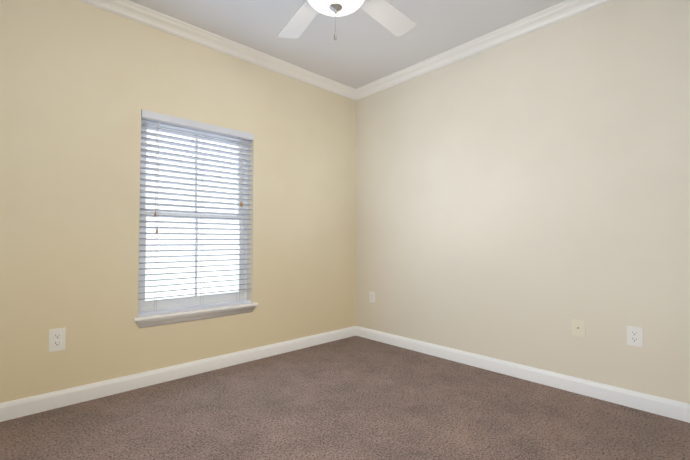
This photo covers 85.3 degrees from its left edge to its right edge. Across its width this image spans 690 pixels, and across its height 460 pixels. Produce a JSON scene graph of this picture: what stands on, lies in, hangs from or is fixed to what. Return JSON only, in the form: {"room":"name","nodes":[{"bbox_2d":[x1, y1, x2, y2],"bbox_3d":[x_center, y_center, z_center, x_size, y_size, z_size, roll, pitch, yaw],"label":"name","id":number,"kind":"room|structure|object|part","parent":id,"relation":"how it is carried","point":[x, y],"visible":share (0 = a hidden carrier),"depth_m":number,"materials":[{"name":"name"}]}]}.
{"room":"empty bedroom","nodes":[
{"label":"empty bedroom","id":0,"kind":"room"},
{"bbox_2d":[0,0,355,402],"bbox_3d":[-1.141,-0.207,2.785,3.580,2.500,0.140,2,-2,-43],"label":"wall","id":1,"kind":"structure","parent":0,"point":[82,85],"depth_m":2.41,"materials":[{"name":"paint"}]},
{"bbox_2d":[49,327,65,351],"bbox_3d":[-1.665,0.635,2.167,0.077,0.128,0.008,2,-2,-43],"label":"outlet","id":2,"kind":"object","parent":1,"relation":"attached to","point":[57,338],"visible":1,"depth_m":2.17,"materials":[{"name":"white plastic"}]},
{"bbox_2d":[0,326,355,421],"bbox_3d":[-1.088,0.993,2.694,3.300,0.095,0.013,2,-2,-43],"label":"baseboard","id":3,"kind":"structure","parent":1,"relation":"attached to","point":[26,406],"depth_m":2.49,"materials":[{"name":"white wood"}]},
{"bbox_2d":[138,118,247,311],"bbox_3d":[-1.133,-0.105,2.849,0.835,1.378,0.050,2,-2,-43],"label":"window","id":4,"kind":"structure","parent":1,"relation":"in","point":[169,303],"depth_m":2.83,"materials":[{"name":"white plastic"}]},
{"bbox_2d":[138,110,253,316],"bbox_3d":[-1.076,-0.107,2.788,0.831,1.376,0.072,2,-2,-43],"label":"window blinds","id":5,"kind":"object","parent":4,"relation":"attached to","point":[163,119],"visible":0.92,"depth_m":2.75,"materials":[{"name":"white plastic"}]},
{"bbox_2d":[133,303,257,321],"bbox_3d":[-1.070,0.594,2.766,0.898,0.022,0.122,2,-2,-43],"label":"window sill","id":6,"kind":"structure","parent":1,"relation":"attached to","point":[171,314],"depth_m":2.67,"materials":[{"name":"white wood"}]},
{"bbox_2d":[136,306,255,327],"bbox_3d":[-1.044,0.629,2.739,0.870,0.050,0.025,2,-2,-43],"label":"trim","id":7,"kind":"structure","parent":1,"relation":"attached to","point":[170,320],"depth_m":2.69,"materials":[{"name":"white wood"}]},
{"bbox_2d":[78,0,355,100],"bbox_3d":[-1.066,-1.420,2.741,3.300,0.078,0.078,2,-2,-43],"label":"crown molding","id":8,"kind":"structure","parent":1,"relation":"attached to","point":[128,9],"depth_m":2.82,"materials":[{"name":"white wood"}]},
{"bbox_2d":[0,336,689,459],"bbox_3d":[-0.034,1.057,1.565,3.580,0.100,3.380,2,-2,-43],"label":"floor","id":9,"kind":"structure","parent":0,"point":[355,398],"depth_m":2.02,"materials":[{"name":"carpet"}]},
{"bbox_2d":[130,0,565,88],"bbox_3d":[-0.034,-1.542,1.642,3.580,0.100,3.380,2,-2,-43],"label":"ceiling","id":10,"kind":"structure","parent":0,"point":[364,48],"depth_m":2.73,"materials":[{"name":"white paint"}]},
{"bbox_2d":[278,0,415,39],"bbox_3d":[-0.028,-1.188,1.804,1.190,0.596,1.216,2,-2,-43],"label":"fan","id":11,"kind":"object","parent":10,"relation":"hanging from","point":[391,18],"visible":1,"depth_m":2.06,"materials":[{"name":"white wood"}]},
{"bbox_3d":[-0.043,-1.103,1.771,0.296,0.094,0.296,2,-2,-43],"label":"lamp shade","id":12,"kind":"part","parent":11,"relation":"part of","materials":[{"name":"white glass"}]},
{"bbox_2d":[356,0,689,403],"bbox_3d":[1.270,-0.209,2.727,0.140,2.500,3.240,2,-2,-43],"label":"wall","id":13,"kind":"structure","parent":0,"point":[523,200],"depth_m":2.53,"materials":[{"name":"paint"}]},
{"bbox_2d":[369,292,374,302],"bbox_3d":[0.265,0.656,3.666,0.008,0.100,0.068,2,-2,-43],"label":"outlet","id":14,"kind":"object","parent":13,"relation":"attached to","point":[372,296],"visible":1,"depth_m":3.66,"materials":[{"name":"white plastic"}]},
{"bbox_2d":[354,0,612,99],"bbox_3d":[1.146,-1.420,2.736,0.078,0.078,2.910,2,-2,-43],"label":"crown molding","id":15,"kind":"structure","parent":13,"relation":"attached to","point":[551,15],"depth_m":2.82,"materials":[{"name":"white wood"}]},
{"bbox_2d":[356,326,689,422],"bbox_3d":[1.169,0.993,2.687,0.013,0.095,3.030,2,-2,-43],"label":"baseboard","id":16,"kind":"structure","parent":13,"relation":"attached to","point":[661,406],"depth_m":2.48,"materials":[{"name":"white wood"}]},
{"bbox_2d":[571,319,584,336],"bbox_3d":[1.475,0.620,2.369,0.016,0.101,0.075,2,-2,-43],"label":"outlet","id":17,"kind":"object","parent":13,"relation":"attached to","point":[578,327],"visible":1,"depth_m":2.37,"materials":[{"name":"beige plastic"}]},
{"bbox_2d":[627,326,642,346],"bbox_3d":[1.673,0.615,2.163,0.008,0.111,0.074,2,-2,-43],"label":"outlet","id":18,"kind":"object","parent":13,"relation":"attached to","point":[634,336],"visible":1,"depth_m":2.16,"materials":[{"name":"white plastic"}]},
{"label":"outside","id":19,"kind":"structure","parent":0,"visible":0},
{"bbox_2d":[145,130,238,300],"bbox_3d":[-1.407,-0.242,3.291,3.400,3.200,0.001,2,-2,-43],"label":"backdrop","id":20,"kind":"structure","parent":19,"point":[226,288],"depth_m":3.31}
]}

